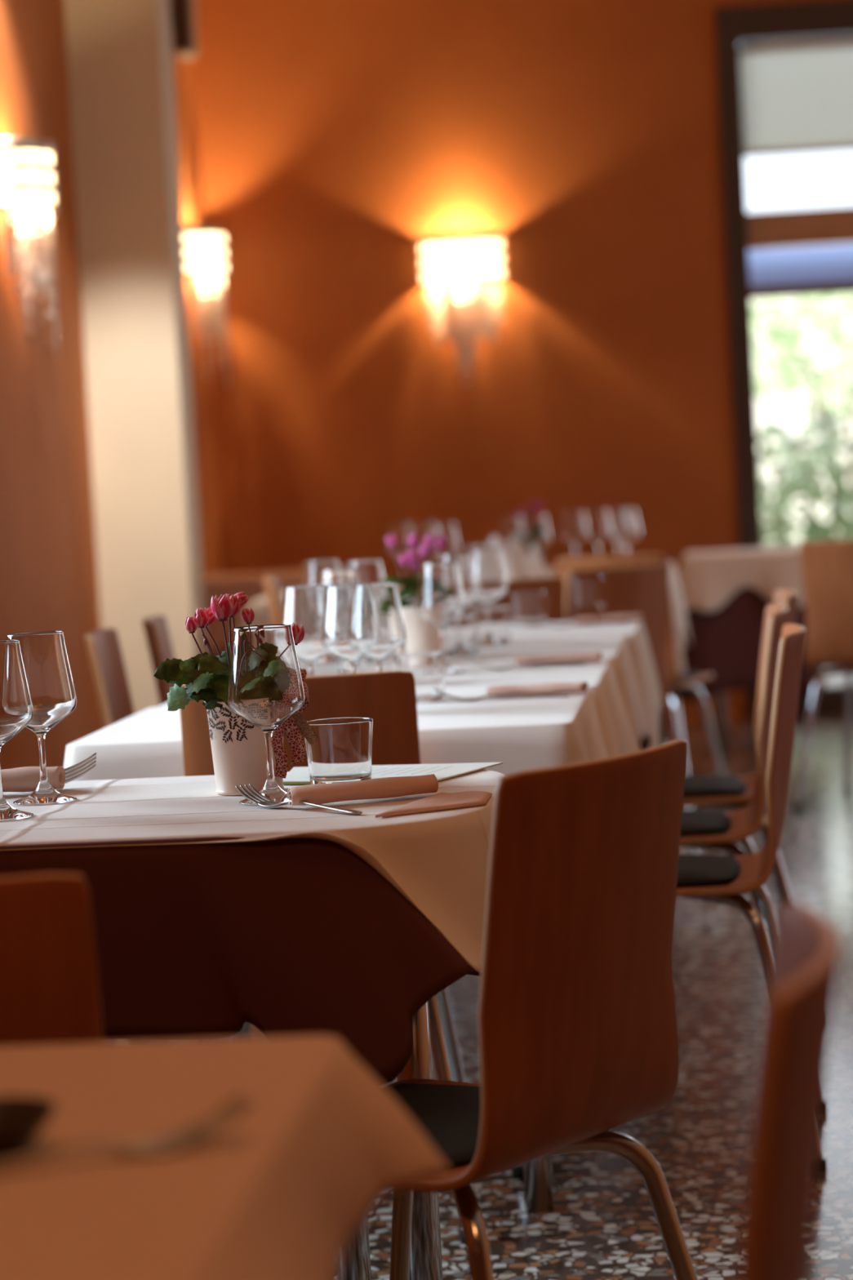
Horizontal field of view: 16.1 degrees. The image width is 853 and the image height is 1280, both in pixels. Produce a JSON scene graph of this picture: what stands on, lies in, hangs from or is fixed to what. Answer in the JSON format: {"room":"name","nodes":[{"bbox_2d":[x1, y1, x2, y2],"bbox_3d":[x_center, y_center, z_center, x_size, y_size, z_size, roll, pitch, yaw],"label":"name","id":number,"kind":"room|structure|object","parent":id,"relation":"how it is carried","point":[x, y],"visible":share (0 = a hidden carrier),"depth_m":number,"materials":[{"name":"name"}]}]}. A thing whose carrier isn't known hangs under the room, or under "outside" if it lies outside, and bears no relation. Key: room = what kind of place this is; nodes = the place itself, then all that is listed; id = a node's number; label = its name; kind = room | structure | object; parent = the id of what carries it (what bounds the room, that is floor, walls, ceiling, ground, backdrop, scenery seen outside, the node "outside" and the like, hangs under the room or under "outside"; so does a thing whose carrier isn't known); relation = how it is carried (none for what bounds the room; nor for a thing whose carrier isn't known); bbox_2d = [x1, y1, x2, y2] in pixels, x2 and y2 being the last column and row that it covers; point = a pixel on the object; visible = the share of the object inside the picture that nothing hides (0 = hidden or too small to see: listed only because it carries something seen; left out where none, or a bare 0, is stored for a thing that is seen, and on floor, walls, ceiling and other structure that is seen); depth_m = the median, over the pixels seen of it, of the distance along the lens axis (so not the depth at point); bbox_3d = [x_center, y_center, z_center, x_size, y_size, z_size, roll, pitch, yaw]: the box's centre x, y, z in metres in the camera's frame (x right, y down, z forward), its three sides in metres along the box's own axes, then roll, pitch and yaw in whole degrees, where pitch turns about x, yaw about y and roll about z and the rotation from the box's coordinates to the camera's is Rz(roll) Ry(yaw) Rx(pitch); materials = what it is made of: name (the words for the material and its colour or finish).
{"room":"restaurant","nodes":[
{"label":"restaurant","id":0,"kind":"room"},
{"bbox_2d":[0,0,222,769],"bbox_3d":[-1.793,-0.857,5.045,0.250,3.600,16.400,-3,3,5],"label":"wall","id":1,"kind":"structure","parent":0,"point":[49,571],"depth_m":9.82,"materials":[{"name":"orange paint"}]},
{"bbox_2d":[0,137,59,356],"bbox_3d":[-1.200,-1.192,9.250,0.153,0.652,0.370,-3,3,5],"label":"wall sconce","id":2,"kind":"object","parent":1,"relation":"attached to","point":[28,170],"visible":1,"depth_m":9.14,"materials":[{"name":"white glass"}]},
{"bbox_2d":[169,0,198,59],"bbox_3d":[-0.997,-2.527,12.311,0.100,0.300,0.165,-3,3,5],"label":"wall speaker","id":3,"kind":"object","parent":1,"relation":"attached to","point":[183,12],"visible":0.95,"depth_m":12.24,"materials":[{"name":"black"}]},
{"bbox_2d":[172,0,190,49],"bbox_3d":[-0.994,-2.523,12.231,0.060,0.260,0.007,-3,3,5],"label":"grille","id":4,"kind":"object","parent":3,"relation":"attached to","point":[180,8],"depth_m":12.23,"materials":[{"name":"brown"}]},
{"bbox_2d":[182,224,229,386],"bbox_3d":[-0.891,-1.381,12.550,0.153,0.662,0.370,-3,3,5],"label":"wall sconce","id":5,"kind":"object","parent":1,"relation":"attached to","point":[205,246],"visible":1,"depth_m":12.44,"materials":[{"name":"white glass"}]},
{"bbox_2d":[63,0,206,714],"bbox_3d":[-1.017,-1.204,10.410,0.339,3.600,0.250,-3,3,5],"label":"wall pillar","id":6,"kind":"structure","parent":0,"point":[120,55],"depth_m":10.30,"materials":[{"name":"beige paint"}]},
{"bbox_2d":[102,715,852,1279],"bbox_3d":[1.563,0.832,4.862,6.900,0.100,16.450,-3,3,5],"label":"floor","id":7,"kind":"structure","parent":0,"point":[602,1224],"depth_m":5.15,"materials":[{"name":"stone"}]},
{"bbox_2d":[0,872,103,1046],"bbox_3d":[-0.396,0.593,2.556,0.453,0.845,0.504,-3,3,3],"label":"dining chair","id":8,"kind":"object","parent":7,"relation":"on","point":[49,990],"visible":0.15,"depth_m":2.31,"materials":[{"name":"brown wood"}]},
{"bbox_2d":[84,628,134,1042],"bbox_3d":[-0.404,0.395,6.037,0.504,0.845,0.453,-3,3,1],"label":"dining chair","id":9,"kind":"object","parent":7,"relation":"on","point":[103,646],"visible":0.12,"depth_m":6.10,"materials":[{"name":"brown wood"}]},
{"bbox_2d":[142,614,174,705],"bbox_3d":[-0.338,0.362,6.545,0.504,0.845,0.453,-3,3,-1],"label":"dining chair","id":10,"kind":"object","parent":7,"relation":"on","point":[157,633],"visible":0.12,"depth_m":6.42,"materials":[{"name":"brown wood"}]},
{"bbox_2d":[230,1022,250,1038],"bbox_3d":[-0.033,0.452,5.576,0.748,0.745,0.678,-3,3,5],"label":"dining table","id":11,"kind":"object","parent":7,"relation":"on","point":[245,1032],"visible":0.02,"depth_m":5.34,"materials":[{"name":"silver wood"}]},
{"bbox_2d":[160,658,636,757],"bbox_3d":[-0.041,0.242,5.564,0.893,0.336,0.811,-3,3,5],"label":"tablecloth","id":12,"kind":"object","parent":11,"relation":"on","point":[600,676],"visible":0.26,"depth_m":5.51,"materials":[{"name":"beige fabric"}]},
{"bbox_2d":[318,567,359,674],"bbox_3d":[-0.158,-0.028,5.602,0.093,0.209,0.093,-2,3,14],"label":"wine glass","id":13,"kind":"object","parent":12,"relation":"on","point":[332,576],"visible":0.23,"depth_m":5.57,"materials":[{"name":"white"}]},
{"bbox_2d":[358,643,405,672],"bbox_3d":[-0.079,0.046,5.372,0.088,0.080,0.088,0,4,38],"label":"tumbler","id":14,"kind":"object","parent":12,"relation":"on","point":[366,665],"visible":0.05,"depth_m":5.34,"materials":[{"name":"clear glass"}]},
{"bbox_2d":[416,560,465,674],"bbox_3d":[0.028,-0.042,5.674,0.093,0.209,0.093,-6,5,-44],"label":"wine glass","id":15,"kind":"object","parent":12,"relation":"on","point":[440,602],"visible":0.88,"depth_m":5.64,"materials":[{"name":"white"}]},
{"bbox_2d":[515,652,601,665],"bbox_3d":[0.251,0.036,5.737,0.166,0.019,0.052,-3,3,0],"label":"rolled napkin","id":16,"kind":"object","parent":12,"relation":"on","point":[594,656],"visible":1,"depth_m":5.72,"materials":[{"name":"beige fabric"}]},
{"bbox_2d":[262,575,283,624],"bbox_3d":[-0.199,0.229,8.755,0.504,0.845,0.453,-3,3,0],"label":"dining chair","id":17,"kind":"object","parent":7,"relation":"on","point":[273,588],"visible":0.1,"depth_m":8.61,"materials":[{"name":"brown wood"}]},
{"bbox_2d":[179,671,466,1244],"bbox_3d":[-0.163,0.461,4.654,0.453,0.845,0.504,-3,3,1],"label":"dining chair","id":18,"kind":"object","parent":7,"relation":"on","point":[388,698],"visible":0.05,"depth_m":4.41,"materials":[{"name":"brown wood"}]},
{"bbox_2d":[140,1038,554,1213],"bbox_3d":[-0.111,0.496,4.871,0.748,0.745,0.678,-3,3,5],"label":"dining table","id":19,"kind":"object","parent":7,"relation":"on","point":[538,1172],"visible":0.11,"depth_m":4.59,"materials":[{"name":"silver wood"}]},
{"bbox_2d":[63,687,607,781],"bbox_3d":[-0.118,0.286,4.859,0.904,0.336,0.816,-3,3,5],"label":"tablecloth","id":20,"kind":"object","parent":19,"relation":"on","point":[522,733],"visible":0.28,"depth_m":4.53,"materials":[{"name":"beige fabric"}]},
{"bbox_2d":[281,584,328,675],"bbox_3d":[-0.186,0.018,4.821,0.093,0.209,0.093,-3,3,5],"label":"wine glass","id":21,"kind":"object","parent":20,"relation":"on","point":[304,605],"visible":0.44,"depth_m":4.78,"materials":[{"name":"white"}]},
{"bbox_2d":[321,583,369,673],"bbox_3d":[-0.118,0.017,4.774,0.093,0.209,0.093,0,4,38],"label":"wine glass","id":22,"kind":"object","parent":20,"relation":"on","point":[339,627],"visible":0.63,"depth_m":4.74,"materials":[{"name":"white"}]},
{"bbox_2d":[352,582,406,671],"bbox_3d":[-0.077,0.016,4.761,0.093,0.209,0.093,-4,3,-19],"label":"wine glass","id":23,"kind":"object","parent":20,"relation":"on","point":[380,631],"visible":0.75,"depth_m":4.72,"materials":[{"name":"white"}]},
{"bbox_2d":[392,651,445,703],"bbox_3d":[-0.010,0.063,5.014,0.088,0.080,0.088,-6,5,-44],"label":"tumbler","id":24,"kind":"object","parent":20,"relation":"on","point":[428,668],"visible":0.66,"depth_m":4.98,"materials":[{"name":"clear glass"}]},
{"bbox_2d":[486,681,587,697],"bbox_3d":[0.183,0.082,5.000,0.166,0.019,0.052,-3,3,5],"label":"rolled napkin","id":25,"kind":"object","parent":20,"relation":"on","point":[553,688],"visible":1,"depth_m":4.98,"materials":[{"name":"beige fabric"}]},
{"bbox_2d":[337,1000,443,1279],"bbox_3d":[-0.629,0.591,3.700,1.469,0.744,0.649,-3,3,5],"label":"dining table","id":26,"kind":"object","parent":7,"relation":"on","point":[425,1260],"visible":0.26,"depth_m":3.75,"materials":[{"name":"silver wood"}]},
{"bbox_2d":[0,836,480,1084],"bbox_3d":[-0.664,0.354,3.689,1.536,0.275,0.740,-3,3,5],"label":"tablecloth","id":27,"kind":"object","parent":26,"relation":"on","point":[290,936],"visible":0.44,"depth_m":3.30,"materials":[{"name":"red fabric"}]},
{"bbox_2d":[0,768,506,973],"bbox_3d":[-0.654,0.329,3.696,1.578,0.231,0.709,-3,3,5],"label":"tablecloth","id":28,"kind":"object","parent":27,"relation":"on","point":[437,860],"visible":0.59,"depth_m":3.38,"materials":[{"name":"beige fabric"}]},
{"bbox_2d":[0,639,33,821],"bbox_3d":[-0.511,0.106,3.578,0.093,0.209,0.093,-4,3,-19],"label":"wine glass","id":29,"kind":"object","parent":28,"relation":"on","point":[16,711],"visible":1,"depth_m":3.55,"materials":[{"name":"white"}]},
{"bbox_2d":[0,765,65,791],"bbox_3d":[-0.526,0.178,3.842,0.130,0.032,0.052,-3,3,-1],"label":"rolled napkin","id":30,"kind":"object","parent":28,"relation":"on","point":[26,779],"visible":0.8,"depth_m":3.82,"materials":[{"name":"beige fabric"}]},
{"bbox_2d":[64,752,96,783],"bbox_3d":[-0.557,0.175,3.862,0.277,0.044,0.038,-4,3,-15],"label":"fork","id":31,"kind":"object","parent":30,"relation":"on","point":[80,769],"visible":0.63,"depth_m":3.89,"materials":[{"name":"silver metal"}]},
{"bbox_2d":[6,631,76,804],"bbox_3d":[-0.478,0.096,3.737,0.093,0.209,0.093,0,4,38],"label":"wine glass","id":32,"kind":"object","parent":28,"relation":"on","point":[47,668],"visible":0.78,"depth_m":3.71,"materials":[{"name":"white"}]},
{"bbox_2d":[153,591,317,795],"bbox_3d":[-0.224,0.064,3.724,0.161,0.247,0.163,0,4,38],"label":"potted cyclamen","id":33,"kind":"object","parent":28,"relation":"on","point":[238,749],"visible":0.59,"depth_m":3.70,"materials":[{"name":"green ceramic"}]},
{"bbox_2d":[210,594,232,619],"bbox_3d":[-0.251,-0.040,3.711,0.027,0.033,0.024,-6,4,-43],"label":"flower","id":34,"kind":"object","parent":33,"relation":"on","point":[221,608],"depth_m":3.70,"materials":[{"name":"pink plant"}]},
{"bbox_2d":[204,701,284,795],"bbox_3d":[-0.221,0.129,3.727,0.100,0.116,0.100,-3,3,5],"label":"pot","id":35,"kind":"object","parent":33,"relation":"on","point":[238,749],"depth_m":3.69,"materials":[{"name":"beige ceramic"}]},
{"bbox_2d":[226,624,305,804],"bbox_3d":[-0.190,0.088,3.599,0.093,0.209,0.093,-3,3,5],"label":"wine glass","id":36,"kind":"object","parent":28,"relation":"on","point":[265,687],"visible":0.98,"depth_m":3.56,"materials":[{"name":"white"}]},
{"bbox_2d":[235,783,362,813],"bbox_3d":[-0.146,0.184,3.498,0.025,0.023,0.220,-6,4,-40],"label":"fork","id":37,"kind":"object","parent":28,"relation":"on","point":[265,802],"visible":1,"depth_m":3.54,"materials":[{"name":"silver metal"}]},
{"bbox_2d":[287,773,438,805],"bbox_3d":[-0.075,0.176,3.545,0.187,0.023,0.052,-4,3,-21],"label":"rolled napkin","id":38,"kind":"object","parent":28,"relation":"on","point":[398,786],"visible":1,"depth_m":3.53,"materials":[{"name":"beige fabric"}]},
{"bbox_2d":[283,762,502,784],"bbox_3d":[-0.070,0.172,3.835,0.286,0.003,0.225,-2,3,17],"label":"menu sheet","id":39,"kind":"object","parent":28,"relation":"on","point":[296,775],"visible":0.52,"depth_m":3.86,"materials":[{"name":"white paper"}]},
{"bbox_2d":[304,716,373,784],"bbox_3d":[-0.108,0.140,3.755,0.088,0.080,0.088,-4,3,-17],"label":"tumbler","id":40,"kind":"object","parent":39,"relation":"on","point":[342,751],"visible":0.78,"depth_m":3.72,"materials":[{"name":"clear glass"}]},
{"bbox_2d":[375,791,492,817],"bbox_3d":[0.024,0.186,3.459,0.092,0.006,0.218,-2,3,20],"label":"folded napkin","id":41,"kind":"object","parent":28,"relation":"on","point":[441,801],"visible":1,"depth_m":3.44,"materials":[{"name":"beige fabric"}]},
{"bbox_2d":[461,577,565,624],"bbox_3d":[0.197,0.257,7.893,0.453,0.845,0.504,-3,3,1],"label":"dining chair","id":42,"kind":"object","parent":7,"relation":"on","point":[554,587],"visible":0.02,"depth_m":7.64,"materials":[{"name":"brown wood"}]},
{"bbox_2d":[384,739,697,1279],"bbox_3d":[0.013,0.537,3.145,0.504,0.845,0.453,-1,4,35],"label":"dining chair","id":43,"kind":"object","parent":7,"relation":"on","point":[577,1025],"visible":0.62,"depth_m":2.97,"materials":[{"name":"brown wood"}]},
{"bbox_2d":[564,563,698,853],"bbox_3d":[0.415,0.221,8.316,0.453,0.845,0.504,-5,4,-34],"label":"dining chair","id":44,"kind":"object","parent":7,"relation":"on","point":[644,588],"visible":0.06,"depth_m":8.14,"materials":[{"name":"brown wood"}]},
{"bbox_2d":[555,553,729,811],"bbox_3d":[0.647,0.153,9.297,0.453,0.845,0.504,-2,3,19],"label":"dining chair","id":45,"kind":"object","parent":7,"relation":"on","point":[677,680],"visible":0.28,"depth_m":9.08,"materials":[{"name":"brown wood"}]},
{"bbox_2d":[511,623,826,1179],"bbox_3d":[0.391,0.413,4.979,0.504,0.845,0.453,-3,3,7],"label":"dining chair","id":46,"kind":"object","parent":7,"relation":"on","point":[722,879],"visible":0.38,"depth_m":4.81,"materials":[{"name":"brown wood"}]},
{"bbox_2d":[714,692,728,751],"bbox_3d":[1.240,0.039,11.710,0.388,0.735,0.588,-3,3,5],"label":"dining table","id":47,"kind":"object","parent":7,"relation":"on","point":[720,704],"visible":0.23,"depth_m":11.51,"materials":[{"name":"brown wood"}]},
{"bbox_2d":[675,586,826,701],"bbox_3d":[1.243,-0.071,11.704,0.576,0.537,0.766,-3,3,5],"label":"tablecloth","id":48,"kind":"object","parent":47,"relation":"on","point":[726,642],"visible":0.44,"depth_m":11.37,"materials":[{"name":"red fabric"}]},
{"bbox_2d":[677,546,804,612],"bbox_3d":[1.218,-0.222,11.700,0.606,0.242,0.815,-3,3,5],"label":"tablecloth","id":49,"kind":"object","parent":48,"relation":"on","point":[708,579],"visible":0.67,"depth_m":11.36,"materials":[{"name":"beige fabric"}]},
{"bbox_2d":[680,604,789,913],"bbox_3d":[0.440,0.374,5.617,0.504,0.845,0.453,-3,3,5],"label":"dining chair","id":50,"kind":"object","parent":7,"relation":"on","point":[700,829],"visible":0.49,"depth_m":5.46,"materials":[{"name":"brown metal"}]},
{"bbox_2d":[682,589,799,905],"bbox_3d":[0.532,0.334,6.221,0.504,0.845,0.453,-3,3,3],"label":"dining chair","id":51,"kind":"object","parent":7,"relation":"on","point":[728,793],"visible":0.3,"depth_m":6.08,"materials":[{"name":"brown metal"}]},
{"bbox_2d":[739,903,841,1279],"bbox_3d":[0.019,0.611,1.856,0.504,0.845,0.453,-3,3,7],"label":"dining chair","id":52,"kind":"object","parent":7,"relation":"on","point":[806,953],"visible":1,"depth_m":1.68,"materials":[{"name":"brown wood"}]},
{"bbox_2d":[793,539,852,809],"bbox_3d":[1.448,0.091,9.632,0.453,0.845,0.504,-1,4,27],"label":"dining chair","id":53,"kind":"object","parent":7,"relation":"on","point":[827,566],"visible":1,"depth_m":9.49,"materials":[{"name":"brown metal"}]},
{"bbox_3d":[-0.580,0.121,11.885,0.588,0.745,0.788,-3,3,5],"label":"dining table","id":54,"kind":"object","parent":7,"relation":"on","visible":0},
{"bbox_2d":[202,567,345,655],"bbox_3d":[-0.587,-0.087,11.898,0.732,0.343,0.919,-3,3,5],"label":"tablecloth","id":55,"kind":"object","parent":54,"relation":"on","point":[250,583],"visible":0.24,"depth_m":11.47,"materials":[{"name":"beige fabric"}]},
{"bbox_3d":[0.040,0.407,6.280,0.748,0.745,0.678,-3,3,5],"label":"dining table","id":56,"kind":"object","parent":7,"relation":"on","visible":0},
{"bbox_2d":[307,635,651,751],"bbox_3d":[0.033,0.198,6.267,0.898,0.335,0.810,-3,3,5],"label":"tablecloth","id":57,"kind":"object","parent":56,"relation":"on","point":[616,649],"visible":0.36,"depth_m":6.23,"materials":[{"name":"beige fabric"}]},
{"bbox_2d":[302,559,339,662],"bbox_3d":[-0.212,-0.060,6.219,0.093,0.209,0.093,-2,4,22],"label":"wine glass","id":58,"kind":"object","parent":57,"relation":"on","point":[312,568],"visible":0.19,"depth_m":6.19,"materials":[{"name":"white"}]},
{"bbox_2d":[346,559,384,583],"bbox_3d":[-0.121,-0.056,6.063,0.093,0.209,0.093,-5,4,-35],"label":"wine glass","id":59,"kind":"object","parent":57,"relation":"on","point":[369,571],"visible":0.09,"depth_m":6.03,"materials":[{"name":"white"}]},
{"bbox_2d":[381,533,446,653],"bbox_3d":[-0.017,-0.081,5.943,0.136,0.262,0.141,0,4,38],"label":"potted cyclamen","id":60,"kind":"object","parent":57,"relation":"on","point":[422,636],"visible":0.69,"depth_m":5.92,"materials":[{"name":"beige ceramic"}]},
{"bbox_2d":[400,604,440,653],"bbox_3d":[-0.013,-0.009,5.955,0.100,0.116,0.100,0,4,38],"label":"pot","id":61,"kind":"object","parent":60,"relation":"on","point":[422,636],"depth_m":5.91,"materials":[{"name":"beige ceramic"}]},
{"bbox_2d":[437,552,479,657],"bbox_3d":[0.063,-0.072,6.180,0.093,0.209,0.093,-4,3,-11],"label":"wine glass","id":62,"kind":"object","parent":57,"relation":"on","point":[464,561],"visible":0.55,"depth_m":6.14,"materials":[{"name":"white"}]},
{"bbox_2d":[444,615,479,656],"bbox_3d":[0.066,-0.008,6.183,0.088,0.080,0.088,-2,3,14],"label":"tumbler","id":63,"kind":"object","parent":57,"relation":"on","point":[461,636],"visible":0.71,"depth_m":6.15,"materials":[{"name":"clear glass"}]},
{"bbox_2d":[467,546,507,647],"bbox_3d":[0.129,-0.092,6.465,0.093,0.209,0.093,-3,3,-3],"label":"wine glass","id":64,"kind":"object","parent":57,"relation":"on","point":[488,562],"visible":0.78,"depth_m":6.43,"materials":[{"name":"white"}]},
{"bbox_2d":[470,606,511,644],"bbox_3d":[0.140,-0.030,6.496,0.088,0.080,0.088,-4,3,-11],"label":"tumbler","id":65,"kind":"object","parent":57,"relation":"on","point":[495,621],"visible":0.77,"depth_m":6.46,"materials":[{"name":"clear glass"}]},
{"bbox_3d":[0.126,0.363,6.984,0.748,0.745,0.678,-3,3,5],"label":"dining table","id":66,"kind":"object","parent":7,"relation":"on","visible":0},
{"bbox_2d":[510,621,668,750],"bbox_3d":[0.116,0.153,6.971,0.867,0.334,0.798,-3,3,5],"label":"tablecloth","id":67,"kind":"object","parent":66,"relation":"on","point":[634,632],"visible":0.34,"depth_m":6.75,"materials":[{"name":"beige fabric"}]},
{"bbox_2d":[510,591,546,626],"bbox_3d":[0.245,-0.074,7.172,0.088,0.080,0.088,-2,4,22],"label":"tumbler","id":68,"kind":"object","parent":67,"relation":"on","point":[527,606],"visible":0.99,"depth_m":7.14,"materials":[{"name":"clear glass"}]},
{"bbox_2d":[574,613,642,624],"bbox_3d":[0.425,-0.049,7.062,0.166,0.019,0.052,-3,3,-6],"label":"rolled napkin","id":69,"kind":"object","parent":67,"relation":"on","point":[623,617],"visible":1,"depth_m":7.04,"materials":[{"name":"beige fabric"}]},
{"bbox_3d":[-0.613,0.707,1.641,1.038,0.745,1.028,-3,3,5],"label":"dining table","id":70,"kind":"object","parent":7,"relation":"on","visible":0},
{"bbox_2d":[0,1035,450,1279],"bbox_3d":[-0.619,0.393,1.621,1.206,0.128,1.182,-3,3,5],"label":"tablecloth","id":71,"kind":"object","parent":70,"relation":"on","point":[283,1191],"visible":0.95,"depth_m":1.79,"materials":[{"name":"beige fabric"}]},
{"bbox_2d":[0,1096,56,1158],"bbox_3d":[-0.254,0.288,1.769,0.076,0.026,0.076,-3,3,5],"label":"bowl","id":72,"kind":"object","parent":71,"relation":"on","point":[22,1118],"visible":0.98,"depth_m":1.76,"materials":[{"name":"brown ceramic"}]},
{"bbox_2d":[0,1093,253,1166],"bbox_3d":[-0.206,0.288,1.733,0.220,0.023,0.033,-4,4,-23],"label":"fork","id":73,"kind":"object","parent":71,"relation":"on","point":[218,1120],"visible":1,"depth_m":1.75,"materials":[{"name":"silver metal"}]},
{"bbox_3d":[-0.152,0.216,9.808,0.648,0.745,0.848,-3,3,5],"label":"dining table","id":74,"kind":"object","parent":7,"relation":"on","visible":0},
{"bbox_2d":[242,586,416,626],"bbox_3d":[-0.171,-0.003,9.774,0.798,0.313,0.991,-3,3,5],"label":"tablecloth","id":75,"kind":"object","parent":74,"relation":"on","point":[260,606],"visible":0.04,"depth_m":9.35,"materials":[{"name":"beige fabric"}]},
{"bbox_2d":[387,522,415,586],"bbox_3d":[-0.083,-0.286,10.053,0.093,0.209,0.093,-3,3,5],"label":"wine glass","id":76,"kind":"object","parent":75,"relation":"on","point":[402,531],"visible":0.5,"depth_m":10.01,"materials":[{"name":"white"}]},
{"bbox_2d":[412,520,434,562],"bbox_3d":[-0.005,-0.292,10.095,0.093,0.209,0.093,0,4,38],"label":"wine glass","id":77,"kind":"object","parent":75,"relation":"on","point":[421,528],"visible":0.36,"depth_m":10.05,"materials":[{"name":"white"}]},
{"bbox_2d":[431,522,459,557],"bbox_3d":[0.059,-0.270,9.638,0.093,0.209,0.093,-4,3,-19],"label":"wine glass","id":78,"kind":"object","parent":75,"relation":"on","point":[446,529],"visible":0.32,"depth_m":9.60,"materials":[{"name":"white"}]},
{"bbox_2d":[193,0,823,723],"bbox_3d":[2.211,-1.508,12.741,6.300,3.600,0.220,-3,3,5],"label":"wall","id":79,"kind":"structure","parent":0,"point":[335,136],"depth_m":12.82,"materials":[{"name":"orange paint"}]},
{"bbox_2d":[417,231,506,386],"bbox_3d":[0.155,-1.391,12.751,0.370,0.643,0.153,-3,3,5],"label":"wall sconce","id":80,"kind":"object","parent":79,"relation":"attached to","point":[463,260],"visible":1,"depth_m":12.71,"materials":[{"name":"white glass"}]},
{"bbox_2d":[715,0,852,719],"bbox_3d":[2.104,-1.194,12.705,1.635,2.990,0.150,-3,3,5],"label":"window","id":81,"kind":"structure","parent":79,"relation":"in","point":[745,231],"depth_m":12.67,"materials":[{"name":"brown"}]},
{"bbox_2d":[738,35,852,156],"bbox_3d":[2.043,-2.300,12.617,1.475,0.472,0.044,-3,3,5],"label":"roller blind","id":82,"kind":"object","parent":81,"relation":"attached to","point":[797,95],"visible":1,"depth_m":12.66,"materials":[{"name":"beige fabric"}]},
{"bbox_2d":[572,576,605,608],"bbox_3d":[0.424,-0.122,7.856,0.088,0.080,0.088,-5,4,-35],"label":"tumbler","id":83,"kind":"object","parent":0,"point":[588,592],"visible":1,"depth_m":7.82,"materials":[{"name":"clear glass"}]},
{"label":"outside","id":84,"kind":"structure","parent":0,"visible":0},
{"bbox_2d":[822,667,846,685],"bbox_3d":[3.055,-0.169,21.374,26.000,0.100,16.930,-3,3,5],"label":"ground","id":85,"kind":"structure","parent":84,"point":[837,679],"depth_m":15.00,"materials":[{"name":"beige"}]},
{"bbox_2d":[748,244,852,298],"bbox_3d":[2.159,-0.863,15.020,6.500,2.120,1.240,-3,3,5],"label":"awning","id":86,"kind":"object","parent":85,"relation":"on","point":[820,270],"visible":0.09,"depth_m":14.38,"materials":[{"name":"blue fabric"}]},
{"bbox_2d":[751,293,852,547],"bbox_3d":[3.086,-1.604,22.404,14.000,2.600,0.300,-3,3,5],"label":"wall","id":87,"kind":"structure","parent":85,"relation":"on","point":[775,414],"depth_m":22.29,"materials":[{"name":"beige"}]},
{"bbox_2d":[751,293,852,535],"bbox_3d":[2.759,-1.264,19.291,2.411,2.360,1.942,-3,3,5],"label":"tree","id":88,"kind":"object","parent":85,"relation":"on","point":[788,381],"visible":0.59,"depth_m":18.99,"materials":[{"name":"green plant"}]},
{"bbox_2d":[756,407,852,547],"bbox_3d":[2.053,-0.545,16.063,1.043,1.370,0.848,-3,3,5],"label":"shrub","id":89,"kind":"object","parent":85,"relation":"on","point":[814,528],"visible":0.56,"depth_m":15.93,"materials":[{"name":"green plant"}]},
{"bbox_3d":[0.511,0.156,10.246,0.648,0.745,1.488,-3,3,5],"label":"dining table","id":90,"kind":"object","parent":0,"visible":0},
{"bbox_2d":[546,561,691,672],"bbox_3d":[0.502,-0.065,10.240,0.766,0.313,1.646,-3,3,5],"label":"tablecloth","id":91,"kind":"object","parent":90,"relation":"on","point":[682,635],"visible":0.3,"depth_m":9.75,"materials":[{"name":"beige fabric"}]},
{"bbox_2d":[488,533,524,579],"bbox_3d":[0.246,-0.257,9.654,0.200,0.161,0.142,-3,3,5],"label":"napkin","id":92,"kind":"object","parent":91,"relation":"on","point":[513,558],"visible":0.41,"depth_m":9.63,"materials":[{"name":"beige fabric"}]},
{"bbox_2d":[498,515,524,549],"bbox_3d":[0.293,-0.323,10.367,0.093,0.209,0.093,-2,3,14],"label":"wine glass","id":93,"kind":"object","parent":91,"relation":"on","point":[509,525],"visible":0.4,"depth_m":10.33,"materials":[{"name":"clear glass"}]},
{"bbox_2d":[512,498,552,561],"bbox_3d":[0.358,-0.363,10.562,0.139,0.258,0.129,-1,4,32],"label":"potted cyclamen","id":94,"kind":"object","parent":91,"relation":"on","point":[522,512],"visible":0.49,"depth_m":10.54,"materials":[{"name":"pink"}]},
{"bbox_2d":[517,542,550,578],"bbox_3d":[0.322,-0.246,9.674,0.162,0.129,0.116,-3,3,5],"label":"napkin","id":95,"kind":"object","parent":91,"relation":"on","point":[534,565],"visible":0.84,"depth_m":9.66,"materials":[{"name":"beige fabric"}]},
{"bbox_2d":[523,513,550,574],"bbox_3d":[0.377,-0.325,10.309,0.093,0.209,0.093,-6,5,-44],"label":"wine glass","id":96,"kind":"object","parent":91,"relation":"on","point":[536,531],"visible":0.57,"depth_m":10.27,"materials":[{"name":"white"}]},
{"bbox_2d":[562,509,588,557],"bbox_3d":[0.527,-0.355,10.696,0.093,0.209,0.093,-4,3,-11],"label":"wine glass","id":97,"kind":"object","parent":91,"relation":"on","point":[575,530],"visible":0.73,"depth_m":10.66,"materials":[{"name":"white"}]},
{"bbox_2d":[586,508,611,556],"bbox_3d":[0.613,-0.361,10.738,0.093,0.209,0.093,-2,4,22],"label":"wine glass","id":98,"kind":"object","parent":91,"relation":"on","point":[598,526],"visible":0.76,"depth_m":10.70,"materials":[{"name":"white"}]},
{"bbox_2d":[613,508,639,555],"bbox_3d":[0.689,-0.345,10.379,0.093,0.209,0.093,-3,3,-3],"label":"wine glass","id":99,"kind":"object","parent":91,"relation":"on","point":[626,526],"visible":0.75,"depth_m":10.34,"materials":[{"name":"white"}]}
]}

